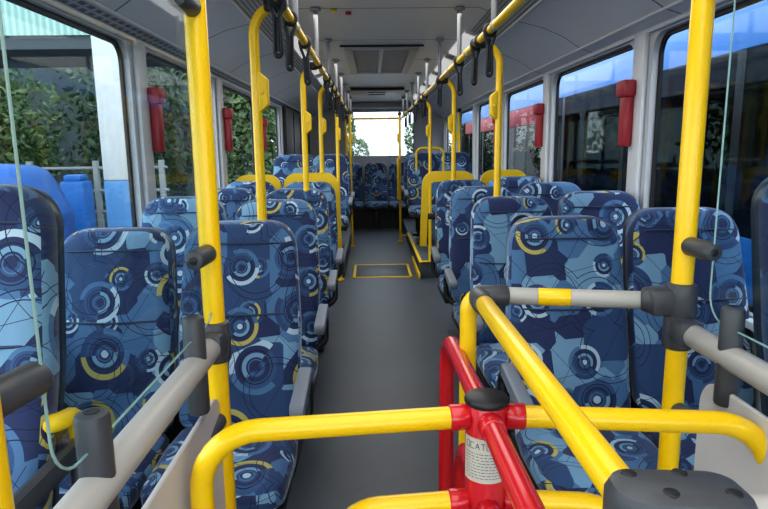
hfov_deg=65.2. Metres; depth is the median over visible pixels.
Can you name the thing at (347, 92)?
hanger
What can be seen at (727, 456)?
panel
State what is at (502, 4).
trim
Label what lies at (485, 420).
socket
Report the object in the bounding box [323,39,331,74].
hanger
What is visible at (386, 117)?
rail
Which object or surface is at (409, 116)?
strap
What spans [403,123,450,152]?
bush
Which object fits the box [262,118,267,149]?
box
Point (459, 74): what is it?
strap
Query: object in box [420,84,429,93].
strip
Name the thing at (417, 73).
hanger
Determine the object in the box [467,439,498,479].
print
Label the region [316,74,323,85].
strip
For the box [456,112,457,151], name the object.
trim
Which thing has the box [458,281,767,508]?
guard rail
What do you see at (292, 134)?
window
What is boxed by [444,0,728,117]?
trim
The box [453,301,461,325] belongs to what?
seat cushion
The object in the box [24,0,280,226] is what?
wall
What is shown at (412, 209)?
seat cushion
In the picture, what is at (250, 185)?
chair
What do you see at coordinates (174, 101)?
tree
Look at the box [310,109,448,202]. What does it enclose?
wall
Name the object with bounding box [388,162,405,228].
chair
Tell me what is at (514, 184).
chair
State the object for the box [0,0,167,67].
building
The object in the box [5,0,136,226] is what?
window
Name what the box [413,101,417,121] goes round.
strap
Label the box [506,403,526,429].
socket
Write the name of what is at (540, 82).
window
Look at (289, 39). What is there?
strap
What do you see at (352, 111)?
window
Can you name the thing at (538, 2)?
trim
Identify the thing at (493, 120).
box
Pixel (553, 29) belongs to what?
ceiling
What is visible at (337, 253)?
chair
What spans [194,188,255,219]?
chair
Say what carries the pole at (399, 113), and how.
on the floor at (381, 351)
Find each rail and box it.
[13,438,78,508]
[53,314,220,508]
[274,0,352,120]
[353,117,397,119]
[401,0,526,119]
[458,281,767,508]
[683,305,767,407]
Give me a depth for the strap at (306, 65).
2.85 m
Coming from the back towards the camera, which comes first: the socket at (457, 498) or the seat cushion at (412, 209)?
the seat cushion at (412, 209)
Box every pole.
[0,361,52,508]
[167,0,236,508]
[335,99,343,280]
[345,116,347,155]
[348,111,354,246]
[397,112,406,241]
[456,108,460,151]
[657,0,721,469]
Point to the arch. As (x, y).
(420, 148)
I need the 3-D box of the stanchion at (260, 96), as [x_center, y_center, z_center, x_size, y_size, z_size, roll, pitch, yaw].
[-0.399,-0.499,2.127,0.143,0.801,0.060,-1,10,-1]
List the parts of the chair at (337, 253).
backrest, armrest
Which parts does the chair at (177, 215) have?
backrest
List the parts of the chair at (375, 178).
backrest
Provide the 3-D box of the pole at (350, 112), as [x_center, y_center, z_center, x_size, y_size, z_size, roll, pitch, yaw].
[-0.467,-1.059,8.538,0.074,1.925,0.071,-1,10,-1]
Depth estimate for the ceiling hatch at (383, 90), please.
8.20 m
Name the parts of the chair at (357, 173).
backrest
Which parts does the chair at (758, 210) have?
backrest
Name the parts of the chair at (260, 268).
backrest, armrest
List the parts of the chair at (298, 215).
backrest, armrest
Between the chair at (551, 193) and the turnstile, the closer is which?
the turnstile
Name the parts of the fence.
post, rail, rail, post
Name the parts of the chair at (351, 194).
backrest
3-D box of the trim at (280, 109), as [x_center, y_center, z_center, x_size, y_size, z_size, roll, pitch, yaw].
[-1.310,-1.331,7.750,0.028,1.135,0.125,-1,10,-1]
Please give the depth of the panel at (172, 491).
0.90 m
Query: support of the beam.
attached to the ceiling
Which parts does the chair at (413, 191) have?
armrest, backrest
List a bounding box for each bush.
[347,112,369,155]
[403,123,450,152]
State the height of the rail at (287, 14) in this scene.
0.042 m
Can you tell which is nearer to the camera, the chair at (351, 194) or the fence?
the chair at (351, 194)
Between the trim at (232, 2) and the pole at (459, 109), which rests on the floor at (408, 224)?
the pole at (459, 109)
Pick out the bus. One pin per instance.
(590, 157)
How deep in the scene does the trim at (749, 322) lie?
2.08 m
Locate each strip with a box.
[285,34,306,59]
[309,58,319,75]
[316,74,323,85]
[407,232,430,278]
[413,92,421,100]
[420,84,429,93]
[424,72,437,85]
[433,55,453,74]
[447,29,477,56]
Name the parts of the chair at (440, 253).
armrest, backrest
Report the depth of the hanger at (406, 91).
8.44 m
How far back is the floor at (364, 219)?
10.66 m
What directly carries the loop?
attached to the chair at (26, 439)
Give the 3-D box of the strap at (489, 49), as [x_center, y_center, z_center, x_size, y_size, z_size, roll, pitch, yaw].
[0.460,-0.891,2.616,0.064,0.231,0.030,-1,10,-1]
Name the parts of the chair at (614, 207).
backrest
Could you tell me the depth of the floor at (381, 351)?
3.71 m
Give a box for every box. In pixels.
[147,86,165,151]
[223,107,233,150]
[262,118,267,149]
[492,118,494,146]
[533,103,543,146]
[616,79,635,146]
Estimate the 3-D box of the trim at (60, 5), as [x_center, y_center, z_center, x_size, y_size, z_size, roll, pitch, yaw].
[-1.248,-1.348,4.584,0.024,0.045,12.730,-1,10,-1]
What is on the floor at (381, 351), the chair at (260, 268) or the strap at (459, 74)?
the chair at (260, 268)
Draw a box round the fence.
[26,160,169,227]
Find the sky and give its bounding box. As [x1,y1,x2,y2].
[347,112,412,155]
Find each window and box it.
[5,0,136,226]
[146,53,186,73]
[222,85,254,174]
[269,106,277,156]
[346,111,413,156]
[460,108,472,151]
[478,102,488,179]
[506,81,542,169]
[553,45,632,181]
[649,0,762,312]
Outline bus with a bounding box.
[461,0,767,304]
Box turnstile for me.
[190,336,765,508]
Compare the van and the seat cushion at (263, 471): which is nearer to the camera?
the seat cushion at (263, 471)
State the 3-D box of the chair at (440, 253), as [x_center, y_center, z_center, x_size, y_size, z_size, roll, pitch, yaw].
[0.582,0.049,4.369,0.472,1.150,0.700,-1,10,-1]
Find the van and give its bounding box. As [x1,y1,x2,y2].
[0,164,75,240]
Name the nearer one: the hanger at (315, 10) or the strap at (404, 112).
the hanger at (315, 10)
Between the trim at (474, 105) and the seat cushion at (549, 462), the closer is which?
the seat cushion at (549, 462)
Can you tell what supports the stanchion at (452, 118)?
attached to the chair at (440, 253)
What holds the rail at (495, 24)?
hanging from the hanger at (494, 3)
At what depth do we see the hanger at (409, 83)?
7.44 m
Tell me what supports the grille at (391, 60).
attached to the ceiling vent at (369, 59)
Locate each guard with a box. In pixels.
[236,175,281,188]
[284,173,341,247]
[420,171,473,245]
[480,170,525,184]
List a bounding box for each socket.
[447,487,469,508]
[448,403,470,430]
[476,499,501,508]
[477,412,507,440]
[504,491,512,508]
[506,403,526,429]
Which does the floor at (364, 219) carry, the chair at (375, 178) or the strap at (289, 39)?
the chair at (375, 178)
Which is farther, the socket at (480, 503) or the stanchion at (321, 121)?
the stanchion at (321, 121)
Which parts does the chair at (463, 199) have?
armrest, backrest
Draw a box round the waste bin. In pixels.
[60,174,96,231]
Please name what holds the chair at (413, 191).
on the floor at (408, 224)
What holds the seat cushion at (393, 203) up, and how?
on the chair at (394, 203)
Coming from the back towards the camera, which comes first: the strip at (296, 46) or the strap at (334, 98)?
the strap at (334, 98)
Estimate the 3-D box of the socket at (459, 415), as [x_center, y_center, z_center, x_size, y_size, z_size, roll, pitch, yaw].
[0.113,0.245,0.905,0.030,0.038,0.039,-2,10,-7]
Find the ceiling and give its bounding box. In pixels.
[58,0,690,116]
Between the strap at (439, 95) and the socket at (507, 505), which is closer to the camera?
the socket at (507, 505)
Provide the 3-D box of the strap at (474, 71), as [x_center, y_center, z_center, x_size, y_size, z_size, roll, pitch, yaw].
[0.453,-0.953,2.970,0.064,0.231,0.030,-6,11,-29]
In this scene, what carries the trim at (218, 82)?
attached to the wall at (125, 44)
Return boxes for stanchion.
[248,0,287,219]
[300,59,322,190]
[318,82,331,173]
[417,98,431,259]
[437,75,455,179]
[473,34,502,195]
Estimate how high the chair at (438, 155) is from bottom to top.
1.150 m
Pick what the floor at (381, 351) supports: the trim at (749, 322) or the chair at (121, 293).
the chair at (121, 293)
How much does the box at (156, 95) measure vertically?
0.328 m
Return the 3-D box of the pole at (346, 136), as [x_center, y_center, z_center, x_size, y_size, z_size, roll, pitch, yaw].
[-0.612,-1.300,9.914,0.074,1.925,0.071,-1,10,-1]
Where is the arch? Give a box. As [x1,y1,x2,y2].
[415,147,444,171]
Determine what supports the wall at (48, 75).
on the ground
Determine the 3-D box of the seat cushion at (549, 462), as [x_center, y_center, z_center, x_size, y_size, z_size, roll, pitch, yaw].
[0.661,0.640,1.905,0.427,0.094,0.440,-1,10,-1]
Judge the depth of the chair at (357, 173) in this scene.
10.81 m
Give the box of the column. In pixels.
[91,35,131,227]
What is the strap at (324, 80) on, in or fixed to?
hanging from the rail at (287, 14)
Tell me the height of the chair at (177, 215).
1.150 m
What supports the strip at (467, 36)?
attached to the ceiling
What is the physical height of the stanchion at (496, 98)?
0.786 m
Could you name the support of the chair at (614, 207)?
on the floor at (381, 351)
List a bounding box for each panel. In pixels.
[141,399,225,508]
[694,384,767,493]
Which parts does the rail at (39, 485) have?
post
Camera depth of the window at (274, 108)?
7.58 m
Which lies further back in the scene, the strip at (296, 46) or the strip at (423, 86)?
the strip at (423, 86)
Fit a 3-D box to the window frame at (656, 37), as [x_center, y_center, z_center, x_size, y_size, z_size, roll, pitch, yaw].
[1.265,-0.457,4.797,0.050,2.000,12.750,-1,10,-1]
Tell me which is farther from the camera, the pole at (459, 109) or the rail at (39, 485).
the pole at (459, 109)
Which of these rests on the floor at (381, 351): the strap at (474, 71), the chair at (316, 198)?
the chair at (316, 198)
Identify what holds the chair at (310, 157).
on the floor at (346, 235)
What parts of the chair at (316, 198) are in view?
backrest, armrest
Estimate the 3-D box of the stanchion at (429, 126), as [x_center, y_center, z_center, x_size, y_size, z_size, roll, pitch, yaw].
[0.439,-0.797,6.471,0.158,1.746,0.060,-1,10,-1]
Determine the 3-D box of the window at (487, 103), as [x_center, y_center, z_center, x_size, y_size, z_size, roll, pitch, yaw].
[1.225,-1.196,6.926,0.015,1.115,1.400,-1,10,-1]
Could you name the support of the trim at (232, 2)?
attached to the ceiling
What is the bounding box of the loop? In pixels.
[43,407,80,438]
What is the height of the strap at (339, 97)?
0.231 m
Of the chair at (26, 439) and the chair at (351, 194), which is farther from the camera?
the chair at (351, 194)
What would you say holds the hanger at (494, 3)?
attached to the ceiling
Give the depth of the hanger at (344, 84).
7.42 m
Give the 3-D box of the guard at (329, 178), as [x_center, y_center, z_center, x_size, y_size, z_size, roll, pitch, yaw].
[-0.567,-0.053,4.891,0.452,1.215,0.035,-1,10,-1]
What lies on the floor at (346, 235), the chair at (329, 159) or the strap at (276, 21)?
the chair at (329, 159)
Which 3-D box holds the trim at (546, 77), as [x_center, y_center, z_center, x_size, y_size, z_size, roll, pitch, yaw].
[1.227,-0.801,4.578,0.028,1.135,0.125,-1,10,-1]
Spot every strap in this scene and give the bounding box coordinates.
[267,0,284,58]
[282,10,297,71]
[298,35,310,85]
[323,74,330,106]
[326,79,333,109]
[330,86,337,113]
[336,92,340,116]
[340,101,344,121]
[345,108,348,125]
[404,112,407,127]
[407,108,411,124]
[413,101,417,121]
[419,95,424,117]
[422,91,427,115]
[436,76,442,106]
[453,56,463,95]
[470,38,479,85]
[483,22,496,77]
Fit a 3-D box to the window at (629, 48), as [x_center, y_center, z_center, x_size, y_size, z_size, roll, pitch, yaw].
[1.294,-0.644,3.800,0.015,1.115,1.390,-1,10,-1]
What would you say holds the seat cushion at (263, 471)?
on the chair at (260, 268)
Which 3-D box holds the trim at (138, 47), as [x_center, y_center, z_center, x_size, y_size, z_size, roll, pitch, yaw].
[-1.206,-0.502,3.054,0.028,1.135,0.125,-1,10,-1]
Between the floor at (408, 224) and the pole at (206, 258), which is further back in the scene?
the floor at (408, 224)
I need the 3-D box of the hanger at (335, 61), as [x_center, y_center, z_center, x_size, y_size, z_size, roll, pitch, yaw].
[-0.436,-1.622,5.453,0.064,0.284,0.064,-1,10,-1]
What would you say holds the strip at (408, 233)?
attached to the floor at (408, 224)
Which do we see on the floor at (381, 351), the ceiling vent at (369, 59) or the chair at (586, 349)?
the chair at (586, 349)
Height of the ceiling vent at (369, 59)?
0.024 m
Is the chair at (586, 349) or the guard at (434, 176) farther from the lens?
the guard at (434, 176)
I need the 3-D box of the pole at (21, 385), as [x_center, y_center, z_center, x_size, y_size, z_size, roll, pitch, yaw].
[-0.308,0.222,0.488,0.080,2.200,0.117,-1,10,-1]
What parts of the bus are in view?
red panel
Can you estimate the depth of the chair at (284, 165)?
6.83 m
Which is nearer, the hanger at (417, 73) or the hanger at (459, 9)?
the hanger at (459, 9)
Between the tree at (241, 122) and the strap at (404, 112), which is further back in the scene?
the tree at (241, 122)
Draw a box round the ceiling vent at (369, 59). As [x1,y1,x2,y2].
[340,44,423,73]
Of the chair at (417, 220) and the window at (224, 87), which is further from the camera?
the chair at (417, 220)
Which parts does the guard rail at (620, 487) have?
post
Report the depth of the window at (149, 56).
3.48 m
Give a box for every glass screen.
[0,3,211,470]
[709,0,767,347]
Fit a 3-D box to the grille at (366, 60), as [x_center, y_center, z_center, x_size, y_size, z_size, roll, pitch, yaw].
[-0.150,-1.782,5.533,0.225,0.010,1.520,-1,10,-1]
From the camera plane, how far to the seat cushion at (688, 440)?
1.83 m
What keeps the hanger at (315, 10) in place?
attached to the ceiling
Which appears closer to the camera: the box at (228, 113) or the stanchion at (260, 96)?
the stanchion at (260, 96)
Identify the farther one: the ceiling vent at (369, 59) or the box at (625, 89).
the ceiling vent at (369, 59)
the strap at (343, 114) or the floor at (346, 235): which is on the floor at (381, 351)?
the floor at (346, 235)
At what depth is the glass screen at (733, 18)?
0.96 m
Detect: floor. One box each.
[286,228,458,508]
[337,219,353,276]
[354,203,410,228]
[402,218,437,277]
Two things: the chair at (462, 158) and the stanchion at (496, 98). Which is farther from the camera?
the chair at (462, 158)
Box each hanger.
[291,0,298,22]
[310,7,320,58]
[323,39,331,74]
[332,59,338,88]
[338,73,343,99]
[343,83,347,106]
[346,91,349,108]
[405,90,408,110]
[409,83,414,105]
[415,72,420,98]
[424,58,430,89]
[435,38,443,75]
[454,6,464,57]
[491,0,497,20]
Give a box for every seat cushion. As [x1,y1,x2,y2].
[58,434,168,508]
[140,427,297,508]
[301,346,317,382]
[341,215,348,226]
[354,201,363,207]
[364,201,387,207]
[389,200,404,207]
[408,205,435,214]
[438,274,451,297]
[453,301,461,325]
[476,343,507,391]
[515,428,657,496]
[643,409,698,470]
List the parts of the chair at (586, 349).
armrest, backrest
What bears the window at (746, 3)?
in the window frame at (656, 37)
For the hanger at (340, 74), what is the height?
0.284 m
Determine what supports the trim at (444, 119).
attached to the window frame at (656, 37)
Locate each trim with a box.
[41,0,281,107]
[59,0,300,113]
[131,38,156,206]
[215,77,227,187]
[228,0,324,100]
[234,0,339,103]
[279,107,283,154]
[410,0,537,105]
[419,0,542,106]
[438,0,685,116]
[443,117,445,151]
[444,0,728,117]
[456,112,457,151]
[472,104,475,178]
[501,94,503,169]
[540,72,550,181]
[626,30,649,202]
[745,318,753,330]
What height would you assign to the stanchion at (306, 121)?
0.786 m
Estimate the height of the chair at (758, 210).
1.150 m
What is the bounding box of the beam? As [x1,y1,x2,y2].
[328,102,420,109]
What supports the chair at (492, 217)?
on the floor at (381, 351)
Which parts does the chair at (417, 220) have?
backrest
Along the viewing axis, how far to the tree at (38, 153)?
13.49 m
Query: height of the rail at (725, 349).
0.164 m
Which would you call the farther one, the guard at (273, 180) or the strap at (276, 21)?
the guard at (273, 180)
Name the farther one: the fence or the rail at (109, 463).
the fence
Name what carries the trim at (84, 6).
attached to the wall at (125, 44)
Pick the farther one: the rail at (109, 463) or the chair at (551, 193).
the chair at (551, 193)
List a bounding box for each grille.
[353,50,378,71]
[381,50,408,71]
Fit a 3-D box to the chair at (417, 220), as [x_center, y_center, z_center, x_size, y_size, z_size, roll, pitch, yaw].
[0.485,-0.884,8.620,0.472,1.150,0.700,-1,10,-1]
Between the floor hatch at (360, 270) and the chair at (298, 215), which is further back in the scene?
the floor hatch at (360, 270)
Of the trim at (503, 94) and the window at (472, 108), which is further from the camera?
the window at (472, 108)
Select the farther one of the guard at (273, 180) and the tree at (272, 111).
the tree at (272, 111)
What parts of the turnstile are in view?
arm, arm, post, arm, arm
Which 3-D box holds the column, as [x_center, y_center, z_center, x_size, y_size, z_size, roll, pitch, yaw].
[-3.834,-1.241,8.939,0.510,3.965,0.510,-1,10,-1]
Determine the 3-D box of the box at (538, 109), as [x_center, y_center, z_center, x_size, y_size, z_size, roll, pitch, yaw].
[1.180,-0.988,4.595,0.066,0.328,0.115,-1,10,-1]
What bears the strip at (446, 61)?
attached to the ceiling
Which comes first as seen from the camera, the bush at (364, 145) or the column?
the column
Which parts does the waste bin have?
lid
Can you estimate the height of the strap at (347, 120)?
0.231 m
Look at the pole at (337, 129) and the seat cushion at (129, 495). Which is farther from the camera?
the pole at (337, 129)
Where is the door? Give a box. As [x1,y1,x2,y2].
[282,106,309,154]
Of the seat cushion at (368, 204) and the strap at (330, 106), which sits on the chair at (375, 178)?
the seat cushion at (368, 204)
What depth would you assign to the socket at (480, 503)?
0.89 m
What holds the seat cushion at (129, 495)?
on the chair at (121, 293)
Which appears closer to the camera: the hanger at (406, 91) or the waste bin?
the hanger at (406, 91)
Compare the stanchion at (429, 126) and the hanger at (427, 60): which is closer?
the hanger at (427, 60)
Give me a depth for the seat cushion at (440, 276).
4.26 m
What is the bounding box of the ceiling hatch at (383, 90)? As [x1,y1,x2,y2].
[350,87,404,95]
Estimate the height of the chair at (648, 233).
1.150 m
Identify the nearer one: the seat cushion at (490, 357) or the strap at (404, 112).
the seat cushion at (490, 357)
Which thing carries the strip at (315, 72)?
attached to the ceiling
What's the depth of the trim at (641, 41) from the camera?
2.95 m
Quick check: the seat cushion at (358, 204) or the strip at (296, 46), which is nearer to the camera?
the strip at (296, 46)
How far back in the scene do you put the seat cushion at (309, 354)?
2.70 m
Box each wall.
[0,67,194,227]
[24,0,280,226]
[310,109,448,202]
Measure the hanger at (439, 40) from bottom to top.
0.284 m
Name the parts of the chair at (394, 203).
backrest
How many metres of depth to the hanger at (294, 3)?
2.47 m
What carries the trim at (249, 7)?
attached to the ceiling
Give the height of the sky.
7.700 m
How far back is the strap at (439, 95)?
4.49 m
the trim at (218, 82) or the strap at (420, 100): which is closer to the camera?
the trim at (218, 82)
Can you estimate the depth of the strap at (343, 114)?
6.71 m
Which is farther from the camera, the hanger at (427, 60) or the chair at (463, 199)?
the hanger at (427, 60)
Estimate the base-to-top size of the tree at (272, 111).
6.045 m
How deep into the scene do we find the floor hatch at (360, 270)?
6.92 m
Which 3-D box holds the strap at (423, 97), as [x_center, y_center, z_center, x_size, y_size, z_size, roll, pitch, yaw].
[0.390,-1.443,5.746,0.064,0.231,0.030,-3,10,-15]
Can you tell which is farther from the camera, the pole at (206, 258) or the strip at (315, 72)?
the strip at (315, 72)
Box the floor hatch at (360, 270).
[353,264,412,277]
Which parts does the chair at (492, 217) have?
armrest, backrest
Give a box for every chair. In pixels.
[0,184,65,508]
[58,227,178,508]
[140,220,312,508]
[141,196,226,443]
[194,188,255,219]
[225,181,275,196]
[235,199,328,471]
[266,188,337,394]
[273,155,308,188]
[284,181,343,350]
[291,154,313,172]
[312,154,352,230]
[340,154,354,248]
[350,163,363,228]
[364,162,387,228]
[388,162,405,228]
[401,152,426,234]
[404,153,438,243]
[431,179,486,340]
[435,152,445,183]
[440,152,470,182]
[443,186,511,386]
[470,196,552,436]
[497,215,657,496]
[501,176,542,195]
[519,182,580,215]
[557,190,639,407]
[623,207,753,470]
[750,178,767,416]
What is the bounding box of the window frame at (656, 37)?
[445,0,761,412]
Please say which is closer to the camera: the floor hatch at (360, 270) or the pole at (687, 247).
the pole at (687, 247)
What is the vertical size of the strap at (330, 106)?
0.231 m
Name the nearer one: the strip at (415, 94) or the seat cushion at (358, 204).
the strip at (415, 94)
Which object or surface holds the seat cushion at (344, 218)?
on the chair at (329, 159)
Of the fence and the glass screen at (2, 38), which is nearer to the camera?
the glass screen at (2, 38)
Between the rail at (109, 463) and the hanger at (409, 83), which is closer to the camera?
the rail at (109, 463)
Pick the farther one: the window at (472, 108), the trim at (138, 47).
the window at (472, 108)
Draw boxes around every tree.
[0,68,79,180]
[52,67,194,215]
[179,73,276,183]
[235,99,276,173]

